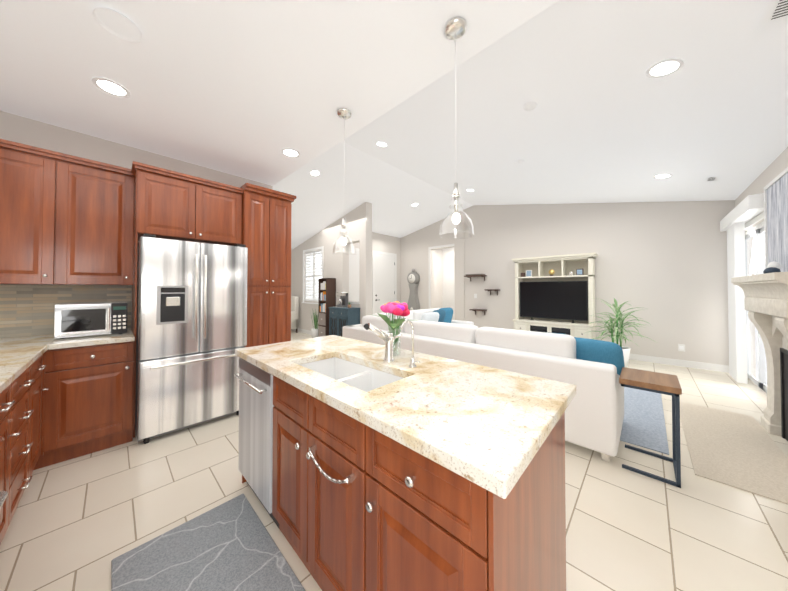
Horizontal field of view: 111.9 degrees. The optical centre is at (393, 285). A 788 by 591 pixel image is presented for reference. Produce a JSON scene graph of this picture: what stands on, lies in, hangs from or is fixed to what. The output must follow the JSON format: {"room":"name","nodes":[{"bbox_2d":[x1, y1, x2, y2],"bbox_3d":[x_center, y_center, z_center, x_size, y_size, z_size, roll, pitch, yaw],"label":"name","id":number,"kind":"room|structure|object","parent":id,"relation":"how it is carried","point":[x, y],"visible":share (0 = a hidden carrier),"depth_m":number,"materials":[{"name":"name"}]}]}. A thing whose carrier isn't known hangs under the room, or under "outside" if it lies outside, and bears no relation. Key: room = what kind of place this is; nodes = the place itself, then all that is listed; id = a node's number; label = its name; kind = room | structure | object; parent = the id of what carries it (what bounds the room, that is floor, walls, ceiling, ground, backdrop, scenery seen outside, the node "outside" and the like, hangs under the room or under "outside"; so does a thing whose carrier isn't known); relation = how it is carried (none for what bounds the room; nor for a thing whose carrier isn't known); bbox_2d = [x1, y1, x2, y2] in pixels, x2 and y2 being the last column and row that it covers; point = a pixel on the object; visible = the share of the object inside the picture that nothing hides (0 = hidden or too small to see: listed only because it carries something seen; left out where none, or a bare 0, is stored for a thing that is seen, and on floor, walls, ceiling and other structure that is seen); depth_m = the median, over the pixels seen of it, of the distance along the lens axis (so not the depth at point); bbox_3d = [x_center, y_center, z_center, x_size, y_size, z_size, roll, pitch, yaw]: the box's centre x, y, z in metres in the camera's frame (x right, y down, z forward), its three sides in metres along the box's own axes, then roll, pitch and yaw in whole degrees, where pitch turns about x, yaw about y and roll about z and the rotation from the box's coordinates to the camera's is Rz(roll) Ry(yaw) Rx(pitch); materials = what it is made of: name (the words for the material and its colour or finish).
{"room":"kitchen and living room","nodes":[
{"label":"kitchen and living room","id":0,"kind":"room"},
{"bbox_2d":[54,302,127,338],"bbox_3d":[-2.717,0.299,2.415,0.430,0.284,0.415,-1,-1,43],"label":"microwave","id":1,"kind":"object","parent":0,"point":[86,319],"depth_m":2.28,"materials":[{"name":"metal"}]},
{"bbox_2d":[0,110,272,319],"bbox_3d":[-2.750,-0.506,2.916,0.150,3.750,2.720,-1,-1,43],"label":"wall","id":2,"kind":"structure","parent":0,"point":[24,130],"depth_m":2.61,"materials":[{"name":"white paint"}]},
{"bbox_2d":[0,139,59,284],"bbox_3d":[-3.163,-0.562,2.094,0.376,1.100,0.652,-1,-1,43],"label":"upper cabinet","id":3,"kind":"object","parent":2,"relation":"attached to","point":[29,175],"depth_m":2.12,"materials":[{"name":"brown wood"}]},
{"bbox_2d":[0,285,131,338],"bbox_3d":[-2.246,0.207,1.538,2.457,0.446,1.122,-1,-1,43],"label":"backsplash","id":4,"kind":"structure","parent":2,"relation":"attached to","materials":[{"name":"brown tile"}]},
{"bbox_2d":[56,153,127,284],"bbox_3d":[-2.776,-0.557,2.501,0.376,1.100,0.472,-1,-1,43],"label":"upper cabinet","id":5,"kind":"object","parent":2,"relation":"attached to","point":[66,219],"depth_m":2.37,"materials":[{"name":"brown wood"}]},
{"bbox_2d":[0,0,558,185],"bbox_3d":[-0.899,-1.546,1.176,5.250,0.120,2.720,-1,-1,43],"label":"ceiling","id":6,"kind":"structure","parent":0,"point":[249,89],"depth_m":1.79,"materials":[{"name":"white paint"}]},
{"bbox_2d":[91,77,130,97],"bbox_3d":[-2.098,-1.470,1.981,0.198,0.004,0.198,-1,-1,34],"label":"recessed light","id":7,"kind":"object","parent":6,"relation":"in","point":[108,85],"depth_m":1.98,"materials":[{"name":"white plastic"}]},
{"bbox_2d":[92,7,142,41],"bbox_3d":[-1.555,-1.475,1.508,0.198,0.012,0.198,-1,-1,34],"label":"ceiling speaker","id":8,"kind":"object","parent":6,"relation":"in","point":[94,14],"depth_m":1.53,"materials":[{"name":"white"}]},
{"bbox_2d":[281,148,299,157],"bbox_3d":[-1.133,-1.456,2.926,0.198,0.004,0.198,-1,-1,34],"label":"recessed light","id":9,"kind":"object","parent":6,"relation":"in","point":[288,152],"depth_m":2.91,"materials":[{"name":"white"}]},
{"bbox_2d":[332,108,354,253],"bbox_3d":[-0.423,-0.870,2.258,0.200,1.200,0.200,-1,-1,43],"label":"pendant light","id":10,"kind":"object","parent":6,"relation":"hanging from","point":[344,113],"visible":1,"depth_m":2.24,"materials":[{"name":"clear glass"}]},
{"bbox_2d":[439,16,474,238],"bbox_3d":[0.354,-0.880,1.522,0.200,1.200,0.200,-1,-1,43],"label":"pendant light","id":11,"kind":"object","parent":6,"relation":"hanging from","point":[455,28],"visible":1,"depth_m":1.51,"materials":[{"name":"glass"}]},
{"bbox_2d":[291,202,371,330],"bbox_3d":[-2.055,-0.438,7.645,4.050,3.750,0.200,-1,-1,43],"label":"wall","id":12,"kind":"structure","parent":0,"point":[359,225],"depth_m":6.92,"materials":[{"name":"white paint"}]},
{"bbox_2d":[291,328,310,334],"bbox_3d":[-2.069,1.380,7.483,3.915,0.110,0.015,-1,-1,43],"label":"baseboard","id":13,"kind":"structure","parent":12,"relation":"attached to","point":[299,330],"depth_m":8.13,"materials":[{"name":"white"}]},
{"bbox_2d":[302,246,322,303],"bbox_3d":[-2.367,-0.281,7.829,1.160,1.620,0.132,-1,-1,43],"label":"window shutters","id":14,"kind":"object","parent":12,"relation":"attached to","point":[312,286],"visible":0.83,"depth_m":7.86,"materials":[{"name":"white wood"}]},
{"bbox_2d":[349,232,400,302],"bbox_3d":[-0.651,-0.429,8.312,0.150,3.750,2.700,-1,-1,43],"label":"wall","id":15,"kind":"structure","parent":0,"point":[385,243],"depth_m":8.78,"materials":[{"name":"white paint"}]},
{"bbox_2d":[349,247,358,301],"bbox_3d":[-1.125,0.174,7.649,0.057,2.525,0.930,-1,-1,43],"label":"closet door","id":16,"kind":"structure","parent":15,"relation":"in","point":[354,276],"depth_m":7.66,"materials":[{"name":"white wood"}]},
{"bbox_2d":[372,250,396,314],"bbox_3d":[-0.275,0.187,8.545,0.057,2.525,1.080,-1,-1,43],"label":"front door","id":17,"kind":"structure","parent":15,"relation":"in","point":[384,277],"depth_m":8.51,"materials":[{"name":"white wood"}]},
{"bbox_2d":[0,330,787,590],"bbox_3d":[-0.197,1.453,5.290,9.950,0.100,9.720,-1,-1,43],"label":"floor","id":18,"kind":"structure","parent":0,"point":[80,523],"depth_m":1.59,"materials":[{"name":"tile"}]},
{"bbox_2d":[0,491,7,508],"bbox_3d":[-1.179,0.792,0.281,0.770,1.020,0.779,-1,-1,43],"label":"range","id":19,"kind":"object","parent":18,"relation":"on","point":[3,495],"visible":1,"depth_m":0.77,"materials":[{"name":"grey metal"}]},
{"bbox_2d":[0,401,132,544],"bbox_3d":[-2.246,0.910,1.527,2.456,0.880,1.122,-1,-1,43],"label":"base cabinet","id":20,"kind":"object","parent":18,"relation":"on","point":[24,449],"depth_m":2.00,"materials":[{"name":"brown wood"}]},
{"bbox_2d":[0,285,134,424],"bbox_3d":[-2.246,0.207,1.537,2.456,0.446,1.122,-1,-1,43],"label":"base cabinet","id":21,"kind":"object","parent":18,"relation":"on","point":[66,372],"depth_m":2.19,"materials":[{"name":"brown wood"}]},
{"bbox_2d":[128,161,242,437],"bbox_3d":[-2.237,0.134,2.886,0.616,2.470,0.895,-1,-1,43],"label":"tall cabinet","id":22,"kind":"object","parent":18,"relation":"on","point":[163,203],"depth_m":2.61,"materials":[{"name":"brown wood"}]},
{"bbox_2d":[135,234,247,443],"bbox_3d":[-2.128,0.465,2.802,0.850,1.805,0.840,-1,-1,43],"label":"refrigerator","id":23,"kind":"object","parent":18,"relation":"on","point":[191,334],"visible":0.88,"depth_m":2.48,"materials":[{"name":"grey metal"}]},
{"bbox_2d":[111,494,305,590],"bbox_3d":[-0.581,1.333,0.947,1.630,0.015,0.585,-1,-1,43],"label":"kitchen mat","id":24,"kind":"object","parent":18,"relation":"on","point":[230,545],"visible":0.92,"depth_m":1.29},
{"bbox_2d":[240,183,295,346],"bbox_3d":[-1.697,0.116,3.404,0.687,2.520,0.590,-1,-1,43],"label":"pantry cabinet","id":25,"kind":"object","parent":18,"relation":"on","point":[266,226],"visible":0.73,"depth_m":3.17,"materials":[{"name":"brown wood"}]},
{"bbox_2d":[291,296,298,332],"bbox_3d":[-3.361,0.885,8.189,0.620,1.120,0.620,-1,-1,43],"label":"accent chair","id":26,"kind":"object","parent":18,"relation":"on","point":[294,312],"visible":0.35,"depth_m":8.14,"materials":[{"name":"white"}]},
{"bbox_2d":[311,312,317,337],"bbox_3d":[-2.102,0.983,7.258,0.322,0.896,0.338,-1,-1,43],"label":"snake plant","id":27,"kind":"object","parent":18,"relation":"on","point":[314,332],"visible":0.69,"depth_m":7.18,"materials":[{"name":"green plant"}]},
{"bbox_2d":[318,278,335,336],"bbox_3d":[-1.767,0.618,7.003,0.370,1.620,0.307,-1,-1,43],"label":"bookcase","id":28,"kind":"object","parent":18,"relation":"on","point":[327,292],"visible":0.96,"depth_m":6.90,"materials":[{"name":"brown wood"}]},
{"bbox_2d":[328,292,359,336],"bbox_3d":[-1.211,0.791,6.417,0.800,1.256,0.389,-1,-1,43],"label":"cabinet","id":29,"kind":"object","parent":18,"relation":"on","point":[342,313],"visible":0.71,"depth_m":6.29,"materials":[{"name":"blue wood"}]},
{"bbox_2d":[234,353,565,590],"bbox_3d":[-0.183,0.909,1.460,1.774,0.880,0.781,-1,-1,43],"label":"kitchen island","id":30,"kind":"object","parent":18,"relation":"on","point":[389,465],"depth_m":0.92,"materials":[{"name":"brown wood"}]},
{"bbox_2d":[235,335,576,500],"bbox_3d":[-0.155,0.449,1.482,1.830,0.040,0.790,-1,-1,43],"label":"island countertop","id":31,"kind":"structure","parent":30,"relation":"on","point":[491,424],"depth_m":0.97,"materials":[{"name":"beige stone"}]},
{"bbox_2d":[302,357,397,388],"bbox_3d":[-0.250,0.557,1.409,0.700,0.202,0.325,-1,-1,43],"label":"sink","id":32,"kind":"object","parent":31,"relation":"in","point":[348,370],"depth_m":1.61,"materials":[{"name":"white ceramic"}]},
{"bbox_2d":[362,321,421,368],"bbox_3d":[-0.011,0.303,1.401,0.249,0.251,0.196,-1,-1,43],"label":"faucet","id":33,"kind":"object","parent":31,"relation":"on","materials":[{"name":"silver metal"}]},
{"bbox_2d":[407,269,419,309],"bbox_3d":[0.615,0.453,8.596,0.420,1.995,0.220,-1,-1,43],"label":"clock","id":34,"kind":"object","parent":18,"relation":"on","point":[413,278],"visible":0.65,"depth_m":8.54,"materials":[{"name":"grey wood"}]},
{"bbox_2d":[428,244,454,319],"bbox_3d":[1.437,0.116,7.970,0.980,2.650,0.012,-1,-1,43],"label":"door frame","id":35,"kind":"structure","parent":18,"relation":"on","point":[429,252],"depth_m":8.25,"materials":[{"name":"white wood"}]},
{"bbox_2d":[342,307,624,462],"bbox_3d":[1.353,0.915,4.152,3.484,0.944,2.750,-1,-1,43],"label":"sectional sofa","id":36,"kind":"object","parent":18,"relation":"on","point":[591,369],"visible":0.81,"depth_m":2.44,"materials":[{"name":"fabric"}]},
{"bbox_2d":[512,252,597,339],"bbox_3d":[3.410,0.390,5.760,1.560,2.040,0.492,-1,-1,43],"label":"entertainment center","id":37,"kind":"object","parent":18,"relation":"on","point":[555,294],"visible":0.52,"depth_m":5.68,"materials":[{"name":"beige paint"}]},
{"bbox_2d":[520,281,587,322],"bbox_3d":[3.396,0.339,5.745,1.280,0.859,0.140,-1,-1,43],"label":"screen","id":38,"kind":"object","parent":37,"relation":"on","point":[565,300],"depth_m":5.67,"materials":[{"name":"black"}]},
{"bbox_2d":[585,298,656,366],"bbox_3d":[3.932,0.811,4.666,0.976,1.168,0.848,-1,-1,43],"label":"dracaena plant","id":39,"kind":"object","parent":18,"relation":"on","point":[618,315],"visible":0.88,"depth_m":4.67,"materials":[{"name":"green plant"}]},
{"bbox_2d":[620,387,668,454],"bbox_3d":[2.174,1.380,4.056,2.690,0.009,2.750,-1,-1,43],"label":"living room rug","id":40,"kind":"object","parent":18,"relation":"on","point":[643,425],"visible":0.14,"depth_m":2.66,"materials":[{"name":"grey carpet"}]},
{"bbox_2d":[619,367,681,487],"bbox_3d":[1.935,1.024,2.021,0.320,0.665,0.390,-1,-1,43],"label":"side table","id":41,"kind":"object","parent":18,"relation":"on","point":[660,383],"visible":1,"depth_m":1.93,"materials":[{"name":"brown wood"}]},
{"bbox_2d":[680,402,787,503],"bbox_3d":[2.945,1.356,2.341,0.550,0.008,1.720,-1,-1,43],"label":"rug","id":42,"kind":"object","parent":18,"relation":"on","point":[744,452],"visible":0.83,"depth_m":2.15,"materials":[{"name":"beige carpet"}]},
{"bbox_2d":[731,261,787,440],"bbox_3d":[3.294,0.560,2.241,0.365,1.600,1.330,-1,-1,43],"label":"fireplace mantel","id":43,"kind":"object","parent":18,"relation":"on","point":[766,299],"visible":0.98,"depth_m":2.42,"materials":[{"name":"stone"}]},
{"bbox_2d":[433,247,453,319],"bbox_3d":[2.091,-0.049,8.669,2.350,3.000,1.600,-1,-1,43],"label":"wall","id":44,"kind":"structure","parent":0,"point":[443,277],"depth_m":9.66,"materials":[{"name":"white paint"}]},
{"bbox_2d":[273,0,787,253],"bbox_3d":[0.698,-1.744,6.279,9.950,1.190,7.120,-1,-1,43],"label":"ceiling","id":45,"kind":"structure","parent":0,"point":[606,120],"depth_m":2.76,"materials":[{"name":"white paint"}]},
{"bbox_2d":[309,170,320,175],"bbox_3d":[-1.438,-2.047,4.850,0.195,0.043,0.198,-1,-1,34],"label":"recessed light","id":46,"kind":"object","parent":45,"relation":"in","point":[313,172],"depth_m":4.84,"materials":[{"name":"white plastic"}]},
{"bbox_2d":[375,141,387,146],"bbox_3d":[-0.187,-2.141,4.037,0.195,0.043,0.198,-1,-1,34],"label":"recessed light","id":47,"kind":"object","parent":45,"relation":"in","point":[378,143],"depth_m":4.03,"materials":[{"name":"white plastic"}]},
{"bbox_2d":[523,102,536,110],"bbox_3d":[1.316,-1.735,2.578,0.116,0.047,0.118,-1,-1,31],"label":"smoke detector","id":48,"kind":"object","parent":45,"relation":"in","point":[528,106],"depth_m":2.56,"materials":[{"name":"white plastic"}]},
{"bbox_2d":[653,174,672,178],"bbox_3d":[3.761,-1.531,3.731,0.195,0.043,0.198,-1,-1,34],"label":"recessed light","id":49,"kind":"object","parent":45,"relation":"in","point":[660,176],"depth_m":3.73,"materials":[{"name":"white plastic"}]},
{"bbox_2d":[646,58,683,77],"bbox_3d":[1.955,-1.571,1.929,0.195,0.043,0.198,-1,-1,34],"label":"recessed light","id":50,"kind":"object","parent":45,"relation":"in","point":[665,67],"depth_m":1.92,"materials":[{"name":"white"}]},
{"bbox_2d":[703,176,719,182],"bbox_3d":[4.266,-1.430,3.581,0.128,0.029,0.260,-1,-1,43],"label":"ceiling vent","id":51,"kind":"object","parent":45,"relation":"in","point":[709,178],"depth_m":3.57,"materials":[{"name":"white"}]},
{"bbox_2d":[757,0,787,30],"bbox_3d":[2.076,-1.470,1.330,0.246,0.053,0.400,-1,-1,43],"label":"ceiling vent","id":52,"kind":"object","parent":45,"relation":"in","point":[776,13],"depth_m":1.46,"materials":[{"name":"white metal"}]},
{"bbox_2d":[401,200,734,365],"bbox_3d":[2.861,-0.451,6.718,7.440,3.750,0.180,-1,-1,43],"label":"wall","id":53,"kind":"structure","parent":0,"point":[664,263],"depth_m":5.17,"materials":[{"name":"white paint"}]},
{"bbox_2d":[464,274,499,314],"bbox_3d":[2.292,0.235,6.981,0.880,1.085,0.260,-1,-1,43],"label":"wall shelves","id":54,"kind":"object","parent":53,"relation":"attached to","point":[477,275],"visible":1,"depth_m":6.99,"materials":[{"name":"brown wood"}]},
{"bbox_2d":[629,354,728,372],"bbox_3d":[3.687,1.356,5.813,4.730,0.110,0.020,-1,-1,43],"label":"baseboard","id":55,"kind":"structure","parent":53,"relation":"attached to","point":[697,365],"depth_m":4.60,"materials":[{"name":"white wood"}]},
{"bbox_2d":[678,344,684,351],"bbox_3d":[4.970,1.074,4.605,0.080,0.120,0.008,-1,-1,43],"label":"outlet","id":56,"kind":"object","parent":53,"relation":"attached to","point":[681,347],"depth_m":4.60,"materials":[{"name":"white plastic"}]},
{"bbox_2d":[735,147,787,375],"bbox_3d":[2.792,-0.528,1.348,0.150,3.750,8.070,-1,-1,43],"label":"wall","id":57,"kind":"structure","parent":0,"point":[777,166],"depth_m":3.28,"materials":[{"name":"white paint"}]},
{"bbox_2d":[720,193,763,383],"bbox_3d":[4.759,0.150,3.642,0.157,2.400,1.640,-1,-1,43],"label":"vertical blinds","id":58,"kind":"object","parent":57,"relation":"attached to","point":[740,215],"visible":0.96,"depth_m":3.72,"materials":[{"name":"white fabric"}]},
{"bbox_2d":[745,212,766,395],"bbox_3d":[4.857,0.254,3.561,0.112,2.250,1.600,-1,-1,43],"label":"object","id":59,"kind":"structure","parent":57,"relation":"in","point":[758,232],"depth_m":3.58,"materials":[{"name":"white"}]},
{"bbox_2d":[764,167,787,271],"bbox_3d":[3.446,-0.607,2.197,0.060,1.008,2.120,-1,-1,43],"label":"painting","id":60,"kind":"object","parent":57,"relation":"attached to","point":[776,215],"visible":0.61,"depth_m":2.73,"materials":[{"name":"white"}]},
{"label":"outside","id":61,"kind":"structure","parent":0,"visible":0},
{"bbox_2d":[316,252,320,278],"bbox_3d":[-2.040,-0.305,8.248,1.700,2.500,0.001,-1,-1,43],"label":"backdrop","id":62,"kind":"structure","parent":61,"point":[319,273],"depth_m":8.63,"materials":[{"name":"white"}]}
]}

